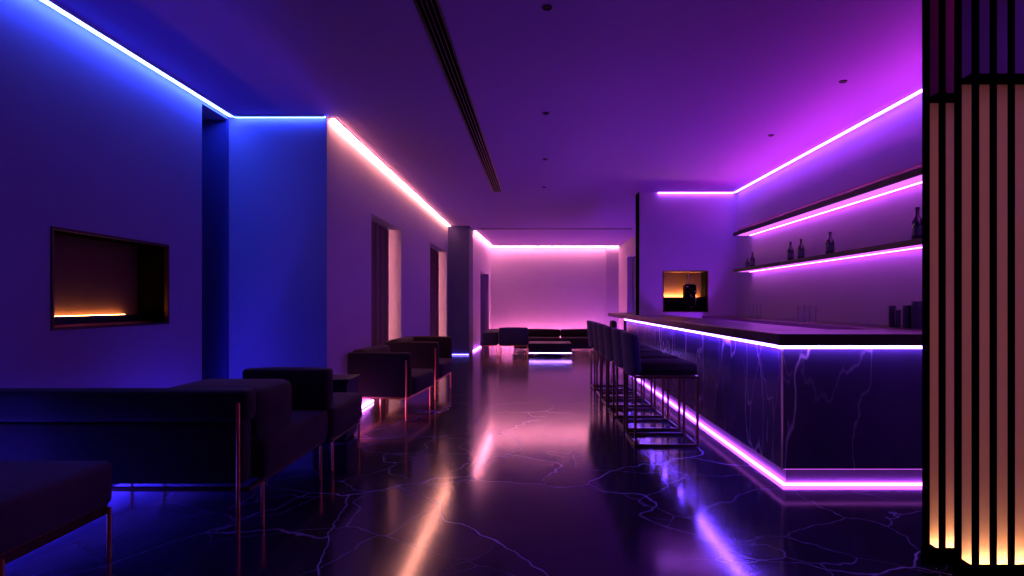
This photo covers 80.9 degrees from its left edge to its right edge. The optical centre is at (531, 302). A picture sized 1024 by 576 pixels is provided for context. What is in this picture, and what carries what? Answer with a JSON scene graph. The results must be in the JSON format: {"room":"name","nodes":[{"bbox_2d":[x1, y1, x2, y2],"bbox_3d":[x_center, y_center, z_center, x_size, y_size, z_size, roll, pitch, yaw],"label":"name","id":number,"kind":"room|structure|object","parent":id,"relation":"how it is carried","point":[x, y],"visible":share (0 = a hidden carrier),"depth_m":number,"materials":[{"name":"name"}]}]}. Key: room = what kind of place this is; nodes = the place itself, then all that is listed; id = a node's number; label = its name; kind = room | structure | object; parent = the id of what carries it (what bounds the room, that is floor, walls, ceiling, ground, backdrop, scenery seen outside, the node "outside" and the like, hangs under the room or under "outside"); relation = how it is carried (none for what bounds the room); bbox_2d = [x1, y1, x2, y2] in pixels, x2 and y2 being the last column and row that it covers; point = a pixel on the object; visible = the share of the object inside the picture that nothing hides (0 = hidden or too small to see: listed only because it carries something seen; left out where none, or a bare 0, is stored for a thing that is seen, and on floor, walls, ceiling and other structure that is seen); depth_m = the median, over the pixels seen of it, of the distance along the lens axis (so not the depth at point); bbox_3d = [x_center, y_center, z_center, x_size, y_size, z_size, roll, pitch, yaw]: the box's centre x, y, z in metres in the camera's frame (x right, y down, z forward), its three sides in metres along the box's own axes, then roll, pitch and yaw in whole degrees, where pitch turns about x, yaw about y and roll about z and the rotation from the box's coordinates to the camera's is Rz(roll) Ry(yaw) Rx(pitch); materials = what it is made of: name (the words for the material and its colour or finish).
{"room":"entertainment venue","nodes":[
{"label":"entertainment venue","id":0,"kind":"room"},
{"bbox_2d":[0,0,228,387],"bbox_3d":[-3.355,-0.315,1.950,0.450,3.230,8.500,0,0,0],"label":"wall","id":1,"kind":"structure","parent":0,"point":[93,139],"depth_m":4.24,"materials":[{"name":"paint"}]},
{"bbox_2d":[50,226,168,330],"bbox_3d":[-3.259,-0.160,4.530,0.282,0.680,1.260,0,0,0],"label":"display niche","id":2,"kind":"object","parent":1,"relation":"attached to","point":[97,280],"visible":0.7,"depth_m":4.72,"materials":[{"name":"brown metal"}]},
{"bbox_2d":[229,116,326,378],"bbox_3d":[-2.850,-0.315,6.309,1.460,3.230,0.223,0,0,0],"label":"wall","id":3,"kind":"structure","parent":0,"point":[278,166],"depth_m":6.20,"materials":[{"name":"paint"}]},
{"bbox_2d":[202,119,228,379],"bbox_3d":[-3.305,-0.292,6.179,0.346,3.185,0.039,0,0,0],"label":"wall","id":4,"kind":"structure","parent":3,"relation":"attached to","point":[215,133],"depth_m":6.18,"materials":[{"name":"blue paint"}]},
{"bbox_2d":[327,117,447,404],"bbox_3d":[-2.260,-0.315,10.600,0.320,3.230,8.801,0,0,0],"label":"wall","id":5,"kind":"structure","parent":0,"point":[360,191],"depth_m":7.67,"materials":[{"name":"paint"}]},
{"bbox_2d":[371,221,388,345],"bbox_3d":[-2.321,0.058,8.730,0.096,2.455,1.740,0,0,0],"label":"curtain","id":6,"kind":"object","parent":5,"relation":"hanging from","point":[379,234],"visible":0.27,"depth_m":9.10,"materials":[{"name":"brown fabric"}]},
{"bbox_2d":[430,248,438,335],"bbox_3d":[-2.309,0.022,13.500,0.101,2.525,2.280,0,0,0],"label":"curtain","id":7,"kind":"object","parent":5,"relation":"hanging from","point":[434,255],"visible":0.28,"depth_m":14.02,"materials":[{"name":"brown fabric"}]},
{"bbox_2d":[448,226,472,354],"bbox_3d":[-1.995,-0.315,15.475,0.850,3.230,0.950,0,0,0],"label":"column","id":8,"kind":"structure","parent":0,"point":[460,238],"depth_m":15.00,"materials":[{"name":"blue paint"}]},
{"bbox_2d":[5,342,951,575],"bbox_3d":[0.150,1.360,9.250,7.700,0.120,23.300,0,0,0],"label":"floor","id":9,"kind":"structure","parent":0,"point":[517,467],"depth_m":3.87,"materials":[{"name":"stone"}]},
{"bbox_2d":[0,461,111,575],"bbox_3d":[-2.500,1.043,2.740,0.748,0.514,0.708,0,0,0],"label":"ottoman","id":10,"kind":"object","parent":9,"relation":"on","point":[42,502],"visible":1,"depth_m":2.72,"materials":[{"name":"fabric"}]},
{"bbox_2d":[0,367,332,536],"bbox_3d":[-2.305,0.890,3.958,1.610,0.820,1.264,0,0,0],"label":"sofa","id":11,"kind":"object","parent":9,"relation":"on","point":[258,424],"visible":0.98,"depth_m":3.36,"materials":[{"name":"fabric"}]},
{"bbox_2d":[325,374,359,440],"bbox_3d":[-1.900,1.008,5.820,0.360,0.585,0.400,0,0,0],"label":"side table","id":12,"kind":"object","parent":9,"relation":"on","point":[341,382],"visible":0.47,"depth_m":5.69,"materials":[{"name":"black paint"}]},
{"bbox_2d":[325,392,361,470],"bbox_3d":[-2.210,1.044,5.015,1.404,0.512,0.834,0,0,0],"label":"armchair","id":13,"kind":"object","parent":9,"relation":"on","point":[345,413],"visible":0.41,"depth_m":4.90,"materials":[{"name":"fabric"}]},
{"bbox_2d":[362,400,373,408],"bbox_3d":[-2.088,1.284,7.075,0.042,0.028,1.550,0,0,0],"label":"led strip","id":14,"kind":"object","parent":9,"relation":"on","point":[371,401],"visible":0.36,"depth_m":7.58,"materials":[{"name":"white plastic"}]},
{"bbox_2d":[347,345,433,420],"bbox_3d":[-1.649,0.912,7.163,0.776,0.775,1.024,0,0,6],"label":"armchair","id":15,"kind":"object","parent":9,"relation":"on","point":[384,374],"visible":0.88,"depth_m":6.68,"materials":[{"name":"fabric"}]},
{"bbox_2d":[385,336,451,399],"bbox_3d":[-1.593,0.900,8.657,0.786,0.800,1.124,0,0,3],"label":"armchair","id":16,"kind":"object","parent":9,"relation":"on","point":[427,352],"visible":0.67,"depth_m":8.13,"materials":[{"name":"fabric"}]},
{"bbox_2d":[483,329,498,354],"bbox_3d":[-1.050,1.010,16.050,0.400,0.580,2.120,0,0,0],"label":"armchair","id":17,"kind":"object","parent":9,"relation":"on","point":[490,336],"visible":0.83,"depth_m":15.00,"materials":[{"name":"fabric"}]},
{"bbox_2d":[499,327,527,354],"bbox_3d":[-0.460,0.951,15.226,0.736,0.698,0.768,0,0,0],"label":"armchair","id":18,"kind":"object","parent":9,"relation":"on","point":[508,336],"visible":1,"depth_m":14.85,"materials":[{"name":"fabric"}]},
{"bbox_2d":[528,341,571,355],"bbox_3d":[0.432,1.133,14.750,1.035,0.335,0.900,0,0,0],"label":"coffee table","id":19,"kind":"object","parent":9,"relation":"on","point":[543,348],"visible":1,"depth_m":14.30,"materials":[{"name":"black paint"}]},
{"bbox_2d":[514,329,592,348],"bbox_3d":[0.825,1.009,17.050,2.774,0.522,1.024,0,0,0],"label":"sofa","id":20,"kind":"object","parent":9,"relation":"on","point":[578,338],"visible":0.46,"depth_m":17.27,"materials":[{"name":"black fabric"}]},
{"bbox_2d":[528,329,560,336],"bbox_3d":[0.135,0.880,17.415,1.394,0.264,0.294,0,0,0],"label":"cushion","id":21,"kind":"object","parent":20,"relation":"on","point":[531,332],"depth_m":17.28,"materials":[{"name":"fabric"}]},
{"bbox_2d":[560,329,587,336],"bbox_3d":[1.515,0.880,17.415,1.394,0.264,0.294,0,0,0],"label":"cushion","id":22,"kind":"object","parent":20,"relation":"on","point":[564,332],"depth_m":17.28,"materials":[{"name":"fabric"}]},
{"bbox_2d":[587,320,632,389],"bbox_3d":[1.179,0.784,9.162,0.680,1.028,0.544,0,0,-1],"label":"bar stool","id":23,"kind":"object","parent":9,"relation":"on","point":[589,322],"visible":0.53,"depth_m":9.02,"materials":[{"name":"metal"}]},
{"bbox_2d":[610,320,616,327],"bbox_3d":[2.134,0.854,14.240,0.553,0.893,0.496,0,0,0],"label":"chair","id":24,"kind":"object","parent":9,"relation":"on","point":[613,323],"visible":0.2,"depth_m":14.02,"materials":[{"name":"fabric"}]},
{"bbox_2d":[592,322,641,397],"bbox_3d":[1.190,0.784,8.459,0.680,1.028,0.544,0,0,0],"label":"bar stool","id":25,"kind":"object","parent":9,"relation":"on","point":[594,324],"visible":0.41,"depth_m":8.32,"materials":[{"name":"fabric"}]},
{"bbox_2d":[597,323,651,406],"bbox_3d":[1.185,0.784,7.762,0.680,1.028,0.544,0,0,0],"label":"bar stool","id":26,"kind":"object","parent":9,"relation":"on","point":[599,325],"visible":0.47,"depth_m":7.58,"materials":[{"name":"metal"}]},
{"bbox_2d":[603,325,663,416],"bbox_3d":[1.179,0.784,7.058,0.680,1.028,0.544,0,0,0],"label":"bar stool","id":27,"kind":"object","parent":9,"relation":"on","point":[607,334],"visible":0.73,"depth_m":6.87,"materials":[{"name":"metal"}]},
{"bbox_2d":[611,328,680,429],"bbox_3d":[1.190,0.784,6.363,0.680,1.028,0.544,0,0,-1],"label":"bar stool","id":28,"kind":"object","parent":9,"relation":"on","point":[616,336],"visible":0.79,"depth_m":6.18,"materials":[{"name":"metal"}]},
{"bbox_2d":[620,331,698,446],"bbox_3d":[1.185,0.784,5.660,0.680,1.028,0.544,0,0,0],"label":"bar stool","id":29,"kind":"object","parent":9,"relation":"on","point":[633,366],"visible":1,"depth_m":5.41,"materials":[{"name":"brown metal"}]},
{"bbox_2d":[608,313,921,485],"bbox_3d":[2.655,0.758,8.952,1.841,1.083,9.496,0,0,0],"label":"bar counter","id":30,"kind":"object","parent":9,"relation":"on","point":[804,406],"depth_m":4.24,"materials":[{"name":"stone"}]},
{"bbox_2d":[624,319,778,347],"bbox_3d":[1.740,0.309,7.763,0.008,0.017,7.074,0,0,0],"label":"light","id":31,"kind":"object","parent":30,"relation":"attached to","point":[761,343],"depth_m":5.92,"materials":[{"name":"white plastic"}]},
{"bbox_2d":[637,379,784,484],"bbox_3d":[1.791,1.288,7.785,0.018,0.019,7.029,0,0,0],"label":"light","id":32,"kind":"object","parent":30,"relation":"attached to","point":[776,476],"depth_m":5.47,"materials":[{"name":"plastic"}]},
{"bbox_2d":[608,313,921,345],"bbox_3d":[2.655,0.259,8.952,1.841,0.083,9.496,0,0,0],"label":"countertop","id":33,"kind":"structure","parent":30,"relation":"on","point":[779,335],"depth_m":4.57,"materials":[{"name":"stone"}]},
{"bbox_2d":[779,346,921,348],"bbox_3d":[2.648,0.311,4.210,1.824,0.020,0.008,0,0,0],"label":"light","id":34,"kind":"object","parent":30,"relation":"attached to","point":[780,347],"depth_m":4.21,"materials":[{"name":"white plastic"}]},
{"bbox_2d":[782,483,921,485],"bbox_3d":[2.671,1.288,4.261,1.778,0.019,0.018,0,0,0],"label":"light","id":35,"kind":"object","parent":30,"relation":"attached to","point":[784,484],"depth_m":4.25,"materials":[{"name":"plastic"}]},
{"bbox_2d":[702,316,921,329],"bbox_3d":[3.268,0.762,7.690,0.617,1.075,5.500,0,0,0],"label":"countertop","id":36,"kind":"structure","parent":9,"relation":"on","point":[772,321],"depth_m":6.59,"materials":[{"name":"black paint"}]},
{"bbox_2d":[748,305,753,317],"bbox_3d":[3.248,0.124,8.900,0.072,0.200,0.072,0,0,0],"label":"tumbler","id":37,"kind":"object","parent":36,"relation":"on","point":[750,307],"visible":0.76,"depth_m":8.87,"materials":[{"name":"clear glass"}]},
{"bbox_2d":[756,305,760,317],"bbox_3d":[3.322,0.124,8.800,0.072,0.200,0.072,0,0,0],"label":"tumbler","id":38,"kind":"object","parent":36,"relation":"on","point":[758,307],"visible":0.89,"depth_m":8.77,"materials":[{"name":"clear glass"}]},
{"bbox_2d":[798,306,803,321],"bbox_3d":[3.138,0.130,7.000,0.072,0.190,0.072,0,0,0],"label":"tumbler","id":39,"kind":"object","parent":36,"relation":"on","point":[800,308],"visible":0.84,"depth_m":6.97,"materials":[{"name":"clear glass"}]},
{"bbox_2d":[804,305,809,322],"bbox_3d":[3.140,0.124,6.850,0.072,0.200,0.072,0,0,0],"label":"tumbler","id":40,"kind":"object","parent":36,"relation":"on","point":[806,307],"visible":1,"depth_m":6.82,"materials":[{"name":"clear glass"}]},
{"bbox_2d":[810,306,815,321],"bbox_3d":[3.255,0.130,6.950,0.072,0.190,0.072,0,0,0],"label":"tumbler","id":41,"kind":"object","parent":36,"relation":"on","point":[812,308],"visible":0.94,"depth_m":6.92,"materials":[{"name":"clear glass"}]},
{"bbox_2d":[888,306,896,326],"bbox_3d":[3.377,0.124,5.620,0.065,0.200,0.065,0,0,0],"label":"canister","id":42,"kind":"object","parent":36,"relation":"on","point":[892,309],"visible":0.89,"depth_m":5.60,"materials":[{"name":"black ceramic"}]},
{"bbox_2d":[895,310,900,327],"bbox_3d":[3.355,0.144,5.500,0.049,0.160,0.049,0,0,0],"label":"canister","id":43,"kind":"object","parent":36,"relation":"on","point":[897,312],"visible":1,"depth_m":5.48,"materials":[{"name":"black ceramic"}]},
{"bbox_2d":[902,305,910,327],"bbox_3d":[3.411,0.122,5.450,0.082,0.205,0.082,0,0,0],"label":"canister","id":44,"kind":"object","parent":36,"relation":"on","point":[906,309],"visible":0.82,"depth_m":5.42,"materials":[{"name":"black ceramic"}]},
{"bbox_2d":[911,301,921,327],"bbox_3d":[3.439,0.104,5.360,0.094,0.240,0.094,0,0,0],"label":"canister","id":45,"kind":"object","parent":36,"relation":"on","point":[916,306],"visible":0.78,"depth_m":5.32,"materials":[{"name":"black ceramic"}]},
{"bbox_2d":[920,0,953,565],"bbox_3d":[2.102,-0.314,3.035,0.316,3.228,0.130,0,0,0],"label":"screen","id":46,"kind":"object","parent":9,"relation":"on","point":[937,547],"visible":0.63,"depth_m":2.99,"materials":[{"name":"black wood"}]},
{"bbox_2d":[952,0,1023,575],"bbox_3d":[2.234,-0.314,2.845,0.529,3.228,0.130,0,0,0],"label":"screen","id":47,"kind":"object","parent":9,"relation":"on","point":[988,34],"visible":1,"depth_m":2.88,"materials":[{"name":"black wood"}]},
{"bbox_2d":[473,232,490,349],"bbox_3d":[-1.650,-0.315,18.232,0.300,3.230,4.554,0,0,3],"label":"wall","id":48,"kind":"structure","parent":0,"point":[481,249],"depth_m":18.44,"materials":[{"name":"paint"}]},
{"bbox_2d":[54,0,921,245],"bbox_3d":[0.150,-2.005,9.250,7.700,0.150,23.300,0,0,0],"label":"ceiling","id":49,"kind":"structure","parent":0,"point":[637,95],"depth_m":5.16,"materials":[{"name":"purple paint"}]},
{"bbox_2d":[39,0,233,116],"bbox_3d":[-3.090,-1.919,4.725,0.078,0.021,2.850,0,0,0],"label":"led strip","id":50,"kind":"object","parent":49,"relation":"attached to","point":[52,4],"visible":1,"depth_m":4.56,"materials":[{"name":"white plastic"}]},
{"bbox_2d":[234,115,325,117],"bbox_3d":[-2.595,-1.919,6.178,0.930,0.021,0.043,0,0,0],"label":"led strip","id":51,"kind":"object","parent":49,"relation":"attached to","point":[235,116],"visible":1,"depth_m":6.16,"materials":[{"name":"white plastic"}]},
{"bbox_2d":[234,117,324,117],"bbox_3d":[-2.595,-1.913,6.170,0.930,0.011,0.020,0,0,0],"label":"diffuser","id":52,"kind":"object","parent":51,"relation":"attached to","point":[234,117],"depth_m":6.17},
{"bbox_2d":[329,118,449,225],"bbox_3d":[-2.076,-1.919,10.600,0.065,0.021,8.700,0,0,0],"label":"led strip","id":53,"kind":"object","parent":49,"relation":"attached to","point":[335,121],"visible":1,"depth_m":8.10,"materials":[{"name":"white plastic"}]},
{"bbox_2d":[413,0,501,191],"bbox_3d":[-0.641,-1.923,6.500,0.156,0.013,7.803,0,0,1],"label":"ceiling vent","id":54,"kind":"object","parent":49,"relation":"in","point":[430,12],"visible":1,"depth_m":5.06,"materials":[{"name":"black metal"}]},
{"bbox_2d":[473,231,492,246],"bbox_3d":[-1.452,-1.919,18.223,0.083,0.021,4.454,0,0,2],"label":"led strip","id":55,"kind":"object","parent":49,"relation":"attached to","point":[475,232],"visible":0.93,"depth_m":17.75,"materials":[{"name":"white plastic"}]},
{"bbox_2d":[542,5,551,10],"bbox_3d":[0.098,-1.925,3.912,0.068,0.009,0.068,0,0,0],"label":"recessed light","id":56,"kind":"object","parent":49,"relation":"in","point":[544,7],"visible":1,"depth_m":3.91,"materials":[{"name":"black metal"}]},
{"bbox_2d":[478,229,631,229],"bbox_3d":[0.600,-1.924,15.605,4.000,0.012,0.110,0,0,0],"label":"trim","id":57,"kind":"structure","parent":49,"relation":"attached to","point":[478,229],"depth_m":15.66,"materials":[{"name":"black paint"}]},
{"bbox_2d":[493,246,617,246],"bbox_3d":[0.795,-1.919,20.418,4.270,0.021,0.163,0,0,0],"label":"led strip","id":58,"kind":"object","parent":49,"relation":"attached to","point":[493,246],"visible":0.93,"depth_m":20.34,"materials":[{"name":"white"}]},
{"bbox_2d":[658,192,733,192],"bbox_3d":[2.845,-1.919,10.427,1.310,0.021,0.045,0,0,0],"label":"led strip","id":59,"kind":"object","parent":49,"relation":"attached to","point":[658,192],"visible":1,"depth_m":10.41,"materials":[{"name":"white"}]},
{"bbox_2d":[734,88,921,192],"bbox_3d":[3.535,-1.919,4.440,0.088,0.021,11.880,0,0,0],"label":"led strip","id":60,"kind":"object","parent":49,"relation":"attached to","point":[918,92],"visible":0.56,"depth_m":6.79,"materials":[{"name":"white plastic"}]},
{"bbox_2d":[491,247,618,337],"bbox_3d":[0.700,-0.315,20.550,5.200,3.230,0.300,0,0,0],"label":"wall","id":61,"kind":"structure","parent":0,"point":[560,288],"depth_m":20.50,"materials":[{"name":"paint"}]},
{"bbox_2d":[618,236,634,329],"bbox_3d":[3.075,-0.315,15.675,0.250,3.230,9.650,0,0,0],"label":"wall","id":62,"kind":"structure","parent":0,"point":[627,249],"depth_m":18.73,"materials":[{"name":"paint"}]},
{"bbox_2d":[633,256,634,312],"bbox_3d":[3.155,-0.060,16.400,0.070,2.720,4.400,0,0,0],"label":"door","id":63,"kind":"structure","parent":62,"relation":"in","point":[634,256],"depth_m":18.27,"materials":[{"name":"blue paint"}]},
{"bbox_2d":[635,192,737,317],"bbox_3d":[2.860,-0.315,10.650,1.980,3.230,0.400,0,0,0],"label":"wall","id":64,"kind":"structure","parent":0,"point":[678,231],"depth_m":10.45,"materials":[{"name":"paint"}]},
{"bbox_2d":[636,192,638,314],"bbox_3d":[1.863,-0.858,10.606,0.010,2.145,0.308,0,0,0],"label":"trim","id":65,"kind":"structure","parent":64,"relation":"attached to","point":[637,194],"depth_m":10.57,"materials":[{"name":"black wood"}]},
{"bbox_2d":[663,271,707,311],"bbox_3d":[2.675,-0.200,10.635,0.790,0.720,0.390,0,0,0],"label":"niche","id":66,"kind":"object","parent":64,"relation":"attached to","point":[673,281],"visible":0.69,"depth_m":10.82,"materials":[{"name":"brown metal"}]},
{"bbox_2d":[664,297,703,310],"bbox_3d":[2.670,0.022,10.740,0.760,0.255,0.160,0,0,0],"label":"shelf","id":67,"kind":"object","parent":66,"relation":"attached to","point":[670,303],"depth_m":10.66,"materials":[{"name":"black wood"}]},
{"bbox_2d":[683,275,696,310],"bbox_3d":[2.780,-0.175,10.557,0.200,0.650,0.196,0,0,0],"label":"bottle","id":68,"kind":"object","parent":66,"relation":"in","point":[689,290],"visible":0.95,"depth_m":10.58,"materials":[{"name":"black glass"}]},
{"bbox_2d":[738,94,921,325],"bbox_3d":[3.705,-0.315,4.075,0.250,3.230,12.750,0,0,0],"label":"wall","id":69,"kind":"structure","parent":0,"point":[860,290],"depth_m":6.89,"materials":[{"name":"paint"}]},
{"bbox_2d":[733,163,921,235],"bbox_3d":[3.428,-1.143,6.595,0.296,0.110,6.390,0,0,0],"label":"wall shelf","id":70,"kind":"object","parent":69,"relation":"attached to","point":[911,176],"visible":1,"depth_m":6.46,"materials":[{"name":"black paint"}]},
{"bbox_2d":[733,238,921,272],"bbox_3d":[3.428,-0.523,6.595,0.296,0.052,6.390,0,0,0],"label":"wall shelf","id":71,"kind":"object","parent":69,"relation":"attached to","point":[914,243],"visible":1,"depth_m":6.44,"materials":[{"name":"black paint"}]},
{"bbox_2d":[745,258,749,266],"bbox_3d":[3.470,-0.634,9.661,0.069,0.170,0.069,0,0,0],"label":"bottle","id":72,"kind":"object","parent":71,"relation":"on","point":[747,263],"visible":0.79,"depth_m":9.64,"materials":[{"name":"clear glass"}]},
{"bbox_2d":[750,252,754,265],"bbox_3d":[3.420,-0.667,9.306,0.073,0.235,0.073,0,0,0],"label":"bottle","id":73,"kind":"object","parent":71,"relation":"on","point":[752,259],"visible":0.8,"depth_m":9.28,"materials":[{"name":"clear glass"}]},
{"bbox_2d":[787,242,793,259],"bbox_3d":[3.420,-0.679,7.938,0.081,0.260,0.081,0,0,0],"label":"bottle","id":74,"kind":"object","parent":71,"relation":"on","point":[790,252],"visible":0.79,"depth_m":7.91,"materials":[{"name":"clear glass"}]},
{"bbox_2d":[797,239,804,258],"bbox_3d":[3.420,-0.682,7.628,0.083,0.265,0.083,0,0,0],"label":"bottle","id":75,"kind":"object","parent":71,"relation":"on","point":[800,251],"visible":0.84,"depth_m":7.60,"materials":[{"name":"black glass"}]},
{"bbox_2d":[825,232,834,253],"bbox_3d":[3.420,-0.682,6.886,0.093,0.265,0.093,0,0,0],"label":"bottle","id":76,"kind":"object","parent":71,"relation":"on","point":[830,247],"visible":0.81,"depth_m":6.86,"materials":[{"name":"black glass"}]},
{"bbox_2d":[911,207,921,239],"bbox_3d":[3.420,-0.700,5.323,0.093,0.300,0.093,0,0,0],"label":"bottle","id":77,"kind":"object","parent":71,"relation":"on","point":[916,225],"visible":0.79,"depth_m":5.29,"materials":[{"name":"clear glass"}]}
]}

